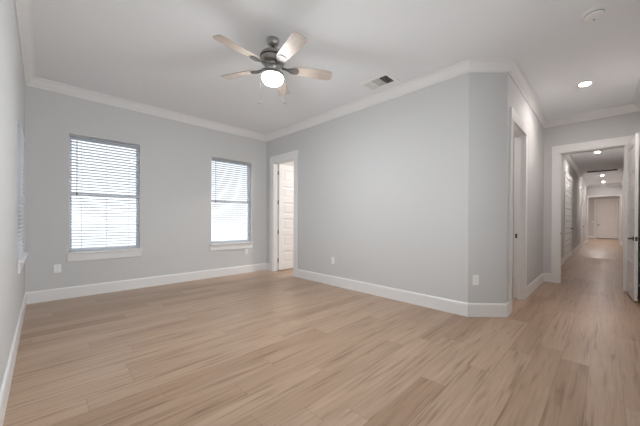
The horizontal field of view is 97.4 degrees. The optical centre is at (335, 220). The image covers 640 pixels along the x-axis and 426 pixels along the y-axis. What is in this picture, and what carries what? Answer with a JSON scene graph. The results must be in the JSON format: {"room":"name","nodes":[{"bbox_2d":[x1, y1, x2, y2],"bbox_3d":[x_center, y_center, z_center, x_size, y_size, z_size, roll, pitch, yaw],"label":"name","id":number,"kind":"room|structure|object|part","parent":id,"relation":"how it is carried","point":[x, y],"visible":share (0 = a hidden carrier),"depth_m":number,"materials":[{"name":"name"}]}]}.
{"room":"empty bedroom","nodes":[
{"label":"empty bedroom","id":0,"kind":"room"},
{"bbox_2d":[0,0,24,389],"bbox_3d":[-2.044,-0.386,1.621,6.310,3.050,0.150,1,0,44],"label":"wall","id":1,"kind":"structure","parent":0,"point":[12,83],"depth_m":2.09,"materials":[{"name":"white paint"}]},
{"bbox_2d":[0,292,26,425],"bbox_3d":[-1.995,1.058,1.686,6.010,0.162,0.015,1,0,44],"label":"baseboard","id":2,"kind":"structure","parent":1,"relation":"attached to","point":[5,388],"depth_m":1.99,"materials":[{"name":"white paint"}]},
{"bbox_2d":[18,121,24,258],"bbox_3d":[-3.366,-0.296,2.978,0.857,1.327,0.062,1,0,44],"label":"window blind","id":3,"kind":"object","parent":1,"relation":"attached to","point":[21,139],"visible":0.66,"depth_m":2.83,"materials":[{"name":"white plastic"}]},
{"bbox_3d":[-3.154,-0.277,2.777,0.003,1.261,0.059,1,0,44],"label":"ladder cord","id":4,"kind":"part","parent":3,"relation":"part of","materials":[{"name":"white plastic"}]},
{"bbox_2d":[17,252,27,273],"bbox_3d":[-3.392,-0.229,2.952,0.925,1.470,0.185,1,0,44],"label":"windowsill","id":5,"kind":"structure","parent":1,"relation":"in","point":[20,263],"depth_m":2.73,"materials":[{"name":"white plastic"}]},
{"bbox_3d":[-3.373,0.385,2.978,0.925,0.028,0.120,1,0,44],"label":"sill","id":6,"kind":"part","parent":5,"relation":"part of","materials":[{"name":"white paint"}]},
{"bbox_2d":[13,0,34,84],"bbox_3d":[-1.952,-1.853,1.703,6.010,0.116,0.093,1,0,44],"label":"crown molding","id":7,"kind":"structure","parent":1,"relation":"attached to","point":[23,13],"depth_m":2.82,"materials":[{"name":"white paint"}]},
{"bbox_2d":[25,85,293,291],"bbox_3d":[-1.871,-0.404,6.250,0.150,3.050,6.771,1,0,44],"label":"wall","id":8,"kind":"structure","parent":0,"point":[175,156],"depth_m":4.73,"materials":[{"name":"white paint"}]},
{"bbox_2d":[54,264,60,272],"bbox_3d":[-3.949,0.675,3.980,0.009,0.118,0.074,1,0,44],"label":"wall outlet","id":9,"kind":"object","parent":8,"relation":"attached to","point":[57,268],"visible":1,"depth_m":3.98,"materials":[{"name":"white plastic"}]},
{"bbox_2d":[66,137,141,261],"bbox_3d":[-3.603,-0.338,4.406,0.185,1.855,0.918,1,0,44],"label":"window","id":10,"kind":"structure","parent":8,"relation":"in","point":[131,252],"depth_m":4.33,"materials":[{"name":"white plastic"}]},
{"bbox_3d":[-3.584,0.469,4.386,0.120,0.028,0.918,1,0,44],"label":"sill","id":11,"kind":"part","parent":10,"relation":"part of","materials":[{"name":"white paint"}]},
{"bbox_3d":[-3.653,-0.817,4.454,0.023,0.874,0.834,1,0,44],"label":"sash","id":12,"kind":"part","parent":10,"relation":"part of","materials":[{"name":"white plastic"}]},
{"bbox_3d":[-3.639,0.016,4.439,0.023,0.892,0.834,1,0,44],"label":"sash","id":13,"kind":"part","parent":10,"relation":"part of","materials":[{"name":"white plastic"}]},
{"bbox_2d":[69,134,139,251],"bbox_3d":[-3.587,-0.406,4.390,0.077,1.712,0.850,1,0,44],"label":"window blind","id":14,"kind":"object","parent":10,"relation":"attached to","point":[70,135],"visible":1,"depth_m":4.37,"materials":[{"name":"white plastic"}]},
{"bbox_3d":[-3.791,-0.389,4.186,0.059,1.646,0.003,1,0,44],"label":"ladder cord","id":15,"kind":"part","parent":14,"relation":"part of","materials":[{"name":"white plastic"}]},
{"bbox_3d":[-3.600,0.441,4.402,0.054,0.018,0.838,1,0,44],"label":"rail","id":16,"kind":"part","parent":14,"relation":"part of","materials":[{"name":"white plastic"}]},
{"bbox_3d":[-3.391,-0.388,4.603,0.059,1.646,0.003,1,0,44],"label":"ladder cord","id":17,"kind":"part","parent":14,"relation":"part of","materials":[{"name":"white fabric"}]},
{"bbox_2d":[26,263,265,303],"bbox_3d":[-2.878,1.040,5.095,0.015,0.162,3.711,1,0,44],"label":"baseboard","id":18,"kind":"structure","parent":8,"relation":"attached to","point":[107,287],"depth_m":4.59,"materials":[{"name":"white paint"}]},
{"bbox_2d":[27,77,266,141],"bbox_3d":[-2.835,-1.871,5.056,0.093,0.116,3.711,1,0,44],"label":"crown molding","id":19,"kind":"structure","parent":8,"relation":"attached to","point":[36,82],"depth_m":4.57,"materials":[{"name":"white paint"}]},
{"bbox_2d":[210,159,252,250],"bbox_3d":[-2.192,-0.337,5.877,0.185,1.855,0.927,1,0,44],"label":"window","id":20,"kind":"structure","parent":8,"relation":"in","point":[236,245],"depth_m":5.91,"materials":[{"name":"white plastic"}]},
{"bbox_3d":[-2.241,-0.815,5.925,0.023,0.874,0.843,1,0,44],"label":"sash","id":21,"kind":"part","parent":20,"relation":"part of","materials":[{"name":"white plastic"}]},
{"bbox_3d":[-2.227,0.018,5.911,0.023,0.892,0.843,1,0,44],"label":"sash","id":22,"kind":"part","parent":20,"relation":"part of","materials":[{"name":"white plastic"}]},
{"bbox_2d":[211,157,250,243],"bbox_3d":[-2.175,-0.404,5.862,0.077,1.712,0.859,1,0,44],"label":"window blind","id":23,"kind":"object","parent":20,"relation":"attached to","point":[215,159],"visible":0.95,"depth_m":5.85,"materials":[{"name":"white plastic"}]},
{"bbox_3d":[-2.188,0.443,5.873,0.054,0.018,0.847,1,0,44],"label":"rail","id":24,"kind":"part","parent":23,"relation":"part of","materials":[{"name":"white plastic"}]},
{"bbox_3d":[-2.172,0.470,5.858,0.120,0.028,0.927,1,0,44],"label":"sill","id":25,"kind":"part","parent":20,"relation":"part of","materials":[{"name":"white paint"}]},
{"bbox_3d":[-2.235,-0.394,5.919,0.065,1.740,0.867,1,0,44],"label":"frame","id":26,"kind":"part","parent":20,"relation":"part of","materials":[{"name":"white plastic"}]},
{"bbox_2d":[3,238,639,425],"bbox_3d":[7.470,1.211,11.264,11.200,0.120,27.400,1,0,44],"label":"floor","id":27,"kind":"structure","parent":0,"point":[265,347],"depth_m":2.35,"materials":[{"name":"brown wood"}]},
{"bbox_2d":[31,0,639,184],"bbox_3d":[7.487,-1.959,11.251,11.200,0.120,27.400,1,0,44],"label":"ceiling","id":28,"kind":"structure","parent":0,"point":[163,54],"depth_m":3.10,"materials":[{"name":"white paint"}]},
{"bbox_2d":[213,32,331,103],"bbox_3d":[-0.678,-1.570,2.922,1.236,0.679,1.211,1,0,44],"label":"ceiling fan","id":29,"kind":"object","parent":28,"relation":"hanging from","point":[272,58],"visible":1,"depth_m":2.88,"materials":[{"name":"beige wood"}]},
{"bbox_3d":[-0.920,-1.614,2.620,0.142,0.006,0.435,15,9,36],"label":"blade","id":30,"kind":"part","parent":29,"relation":"part of","materials":[{"name":"brown wood"}]},
{"bbox_3d":[-1.064,-1.617,3.102,0.435,0.006,0.142,0,12,20],"label":"blade","id":31,"kind":"part","parent":29,"relation":"part of","materials":[{"name":"brown wood"}]},
{"bbox_3d":[-0.667,-1.496,2.959,0.223,0.046,0.223,1,0,44],"label":"glass globe","id":32,"kind":"part","parent":29,"relation":"part of","materials":[{"name":"white glass"}]},
{"bbox_3d":[-0.668,-1.455,2.959,0.200,0.036,0.200,1,0,44],"label":"lamp shade","id":33,"kind":"part","parent":29,"relation":"part of","materials":[{"name":"white glass"}]},
{"bbox_3d":[-0.661,-1.616,3.381,0.142,0.006,0.435,-12,0,1],"label":"blade","id":34,"kind":"part","parent":29,"relation":"part of","materials":[{"name":"brown wood"}]},
{"bbox_3d":[-0.423,-1.611,2.613,0.142,0.006,0.435,15,-8,-34],"label":"blade","id":35,"kind":"part","parent":29,"relation":"part of","materials":[{"name":"brown wood"}]},
{"bbox_3d":[-0.259,-1.613,3.069,0.435,0.006,0.142,0,-12,-15],"label":"blade","id":36,"kind":"part","parent":29,"relation":"part of","materials":[{"name":"brown wood"}]},
{"bbox_2d":[358,72,398,91],"bbox_3d":[0.586,-1.899,3.860,0.470,0.015,0.300,1,0,44],"label":"ceiling vent","id":37,"kind":"object","parent":28,"relation":"in","point":[385,79],"visible":1,"depth_m":3.85,"materials":[{"name":"white plastic"}]},
{"bbox_2d":[576,80,593,86],"bbox_3d":[3.434,-1.887,3.870,0.188,0.008,0.188,1,0,44],"label":"recessed light","id":38,"kind":"object","parent":28,"relation":"in","point":[585,83],"visible":1,"depth_m":3.85,"materials":[{"name":"white plastic"}]},
{"bbox_2d":[582,5,606,21],"bbox_3d":[2.341,-1.864,2.545,0.164,0.056,0.164,1,0,44],"label":"smoke detector","id":39,"kind":"object","parent":28,"relation":"attached to","point":[597,12],"visible":1,"depth_m":2.51,"materials":[{"name":"white plastic"}]},
{"bbox_2d":[586,169,618,172],"bbox_3d":[9.921,-1.872,10.467,0.880,0.021,0.300,1,0,44],"label":"ceiling vent","id":40,"kind":"object","parent":28,"relation":"in","point":[607,169],"visible":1,"depth_m":10.40,"materials":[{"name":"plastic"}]},
{"bbox_2d":[266,73,468,302],"bbox_3d":[0.039,-0.388,4.945,4.415,3.050,0.110,1,0,44],"label":"wall","id":41,"kind":"structure","parent":0,"point":[383,187],"depth_m":4.11,"materials":[{"name":"white paint"}]},
{"bbox_2d":[266,263,269,270],"bbox_3d":[-1.545,1.042,6.377,0.165,0.162,0.015,1,0,44],"label":"baseboard","id":42,"kind":"structure","parent":41,"relation":"attached to","point":[267,264],"depth_m":6.35,"materials":[{"name":"white paint"}]},
{"bbox_2d":[270,150,297,276],"bbox_3d":[-1.082,-0.151,6.021,0.988,2.555,0.156,1,0,44],"label":"door frame","id":43,"kind":"structure","parent":41,"relation":"in","point":[293,155],"depth_m":6.23,"materials":[{"name":"white paint"}]},
{"bbox_2d":[277,164,293,269],"bbox_3d":[-1.042,-0.086,6.554,0.159,2.380,0.733,1,0,44],"label":"door","id":44,"kind":"structure","parent":43,"relation":"attached to","point":[285,172],"depth_m":6.42,"materials":[{"name":"white paint"}]},
{"bbox_2d":[265,59,469,141],"bbox_3d":[-0.010,-1.855,4.853,4.452,0.116,0.093,1,0,44],"label":"crown molding","id":45,"kind":"structure","parent":41,"relation":"attached to","point":[461,68],"depth_m":4.16,"materials":[{"name":"white paint"}]},
{"bbox_2d":[297,269,467,316],"bbox_3d":[0.404,1.059,4.507,3.276,0.162,0.015,1,0,44],"label":"baseboard","id":46,"kind":"structure","parent":41,"relation":"attached to","point":[442,304],"depth_m":4.08,"materials":[{"name":"white paint"}]},
{"bbox_2d":[468,73,507,302],"bbox_3d":[1.825,-0.373,3.416,0.460,3.050,0.080,0,0,0],"label":"wall","id":47,"kind":"structure","parent":0,"point":[488,92],"depth_m":3.38,"materials":[{"name":"white paint"}]},
{"bbox_2d":[472,275,478,284],"bbox_3d":[1.681,0.712,3.376,0.074,0.118,0.009,0,0,0],"label":"wall outlet","id":48,"kind":"object","parent":47,"relation":"attached to","point":[475,277],"visible":1,"depth_m":3.38,"materials":[{"name":"white plastic"}]},
{"bbox_2d":[468,303,506,316],"bbox_3d":[1.817,1.071,3.374,0.473,0.162,0.015,0,0,0],"label":"baseboard","id":49,"kind":"structure","parent":47,"relation":"attached to","point":[474,309],"depth_m":3.37,"materials":[{"name":"white paint"}]},
{"bbox_2d":[469,58,515,72],"bbox_3d":[1.833,-1.839,3.323,0.538,0.116,0.093,0,0,0],"label":"crown molding","id":50,"kind":"structure","parent":47,"relation":"attached to","point":[477,65],"depth_m":3.32,"materials":[{"name":"white paint"}]},
{"bbox_2d":[506,74,543,302],"bbox_3d":[2.978,-0.370,4.417,0.110,3.050,2.783,1,0,44],"label":"wall","id":51,"kind":"structure","parent":0,"point":[535,182],"depth_m":4.53,"materials":[{"name":"white paint"}]},
{"bbox_2d":[507,301,509,316],"bbox_3d":[2.091,1.073,3.415,0.015,0.162,0.124,1,0,44],"label":"baseboard","id":52,"kind":"structure","parent":51,"relation":"attached to","point":[508,302],"depth_m":3.41,"materials":[{"name":"white paint"}]},
{"bbox_2d":[508,107,527,313],"bbox_3d":[2.443,-0.124,3.861,0.156,2.555,1.013,1,0,44],"label":"door","id":53,"kind":"structure","parent":51,"relation":"in","point":[518,127],"depth_m":4.11,"materials":[{"name":"white paint"}]},
{"bbox_2d":[508,59,549,127],"bbox_3d":[3.046,-1.837,4.326,0.093,0.116,2.823,1,0,44],"label":"crown molding","id":54,"kind":"structure","parent":51,"relation":"attached to","point":[516,73],"depth_m":3.98,"materials":[{"name":"white paint"}]},
{"bbox_2d":[527,273,543,296],"bbox_3d":[3.404,1.074,4.784,0.015,0.162,1.660,1,0,44],"label":"baseboard","id":55,"kind":"structure","parent":51,"relation":"attached to","point":[539,280],"depth_m":4.73,"materials":[{"name":"white paint"}]},
{"bbox_2d":[561,155,586,260],"bbox_3d":[8.582,-0.364,10.164,0.110,3.050,13.051,1,0,44],"label":"wall","id":56,"kind":"structure","parent":0,"point":[577,185],"depth_m":10.03,"materials":[{"name":"white paint"}]},
{"bbox_2d":[564,171,572,262],"bbox_3d":[7.063,-0.118,8.537,0.043,2.555,2.048,1,0,44],"label":"hall door","id":57,"kind":"structure","parent":56,"relation":"in","point":[566,175],"depth_m":7.85,"materials":[{"name":"white paint"}]},
{"bbox_2d":[565,178,572,259],"bbox_3d":[7.068,-0.052,8.523,0.108,2.363,1.769,1,0,44],"label":"door","id":58,"kind":"structure","parent":57,"relation":"attached to","point":[569,189],"depth_m":8.54,"materials":[{"name":"white paint"}]},
{"bbox_2d":[563,154,588,186],"bbox_3d":[8.662,-1.830,10.087,0.093,0.116,13.051,1,0,44],"label":"crown molding","id":59,"kind":"structure","parent":56,"relation":"attached to","point":[568,157],"depth_m":9.73,"materials":[{"name":"white paint"}]},
{"bbox_2d":[572,244,580,254],"bbox_3d":[9.179,1.081,10.698,0.015,0.162,3.990,1,0,44],"label":"baseboard","id":60,"kind":"structure","parent":56,"relation":"attached to","point":[577,248],"depth_m":10.53,"materials":[{"name":"white paint"}]},
{"bbox_2d":[581,189,583,232],"bbox_3d":[11.054,-0.113,12.607,0.043,2.555,1.348,1,0,44],"label":"door","id":61,"kind":"structure","parent":56,"relation":"in","point":[582,191],"depth_m":12.20,"materials":[{"name":"white paint"}]},
{"bbox_2d":[581,194,584,246],"bbox_3d":[11.059,-0.046,12.593,0.108,2.363,1.069,1,0,44],"label":"door","id":62,"kind":"structure","parent":61,"relation":"attached to","point":[582,194],"depth_m":12.76,"materials":[{"name":"white paint"}]},
{"bbox_2d":[513,111,639,283],"bbox_3d":[4.332,-0.366,5.122,1.955,3.050,0.110,1,0,44],"label":"wall","id":63,"kind":"structure","parent":0,"point":[628,124],"depth_m":5.09,"materials":[{"name":"white paint"}]},
{"bbox_2d":[544,273,550,281],"bbox_3d":[4.014,1.075,5.339,0.126,0.162,0.015,1,0,44],"label":"baseboard","id":64,"kind":"structure","parent":63,"relation":"attached to","point":[547,276],"depth_m":5.33,"materials":[{"name":"white paint"}]},
{"bbox_2d":[551,135,633,291],"bbox_3d":[4.500,-0.117,4.960,1.093,2.555,0.156,1,0,44],"label":"trim","id":65,"kind":"structure","parent":63,"relation":"attached to","point":[619,142],"depth_m":5.20,"materials":[{"name":"white paint"}]},
{"bbox_2d":[545,103,639,127],"bbox_3d":[4.412,-1.832,4.907,1.261,0.116,0.093,1,0,44],"label":"crown molding","id":66,"kind":"structure","parent":63,"relation":"attached to","point":[628,108],"depth_m":4.86,"materials":[{"name":"white paint"}]},
{"bbox_2d":[626,133,639,300],"bbox_3d":[4.531,-0.051,4.293,0.159,2.385,0.804,1,0,40],"label":"door","id":67,"kind":"structure","parent":63,"relation":"in","point":[633,146],"depth_m":4.14,"materials":[{"name":"white paint"}]},
{"bbox_2d":[588,196,619,238],"bbox_3d":[17.912,-0.348,18.666,6.000,3.050,0.140,1,0,44],"label":"wall","id":68,"kind":"structure","parent":0,"point":[591,199],"depth_m":19.07,"materials":[{"name":"white paint"}]},
{"bbox_2d":[594,198,619,238],"bbox_3d":[17.932,-0.142,18.555,1.283,2.640,0.053,1,0,44],"label":"door frame","id":69,"kind":"structure","parent":68,"relation":"in","point":[616,199],"depth_m":18.68,"materials":[{"name":"white paint"}]},
{"bbox_2d":[597,201,617,238],"bbox_3d":[17.890,-0.076,18.512,1.011,2.448,0.097,1,0,44],"label":"door","id":70,"kind":"structure","parent":69,"relation":"attached to","point":[607,211],"depth_m":18.51,"materials":[{"name":"white paint"}]},
{"bbox_2d":[586,185,622,219],"bbox_3d":[13.758,-0.353,14.337,6.000,3.050,0.140,1,0,44],"label":"wall","id":71,"kind":"structure","parent":0,"point":[605,190],"depth_m":14.31,"materials":[{"name":"white paint"}]},
{"bbox_2d":[586,195,621,244],"bbox_3d":[13.714,-0.068,14.379,1.313,2.480,0.186,1,0,44],"label":"trim","id":72,"kind":"structure","parent":71,"relation":"attached to","point":[599,195],"depth_m":14.11,"materials":[{"name":"white paint"}]},
{"bbox_2d":[588,183,620,186],"bbox_3d":[13.643,-1.820,14.287,1.235,0.116,0.093,1,0,44],"label":"crown molding","id":73,"kind":"structure","parent":71,"relation":"attached to","point":[612,184],"depth_m":14.27,"materials":[{"name":"white paint"}]},
{"bbox_2d":[622,200,622,241],"bbox_3d":[9.620,-0.354,9.167,0.110,3.050,13.051,1,0,44],"label":"wall","id":74,"kind":"structure","parent":0,"point":[622,200],"depth_m":13.62,"materials":[{"name":"white paint"}]},
{"bbox_2d":[620,168,623,184],"bbox_3d":[9.555,-1.822,9.232,0.093,0.116,13.051,1,0,44],"label":"crown molding","id":75,"kind":"structure","parent":74,"relation":"attached to","point":[622,177],"depth_m":12.10,"materials":[{"name":"white paint"}]},
{"bbox_3d":[2.536,-0.363,1.946,0.150,3.050,6.961,1,0,44],"label":"wall","id":76,"kind":"structure","parent":0,"visible":0},
{"bbox_2d":[633,77,639,108],"bbox_3d":[2.508,-1.831,2.079,0.093,0.116,6.811,1,0,44],"label":"crown molding","id":77,"kind":"structure","parent":76,"relation":"attached to","point":[636,102],"depth_m":4.21,"materials":[{"name":"white paint"}]},
{"label":"outside","id":78,"kind":"structure","parent":0,"visible":0},
{"bbox_2d":[72,228,216,247],"bbox_3d":[-36.052,1.364,12.415,50.800,0.300,48.000,1,0,44],"label":"ground","id":79,"kind":"structure","parent":78,"point":[87,243],"depth_m":21.54,"materials":[{"name":"white"}]}
]}

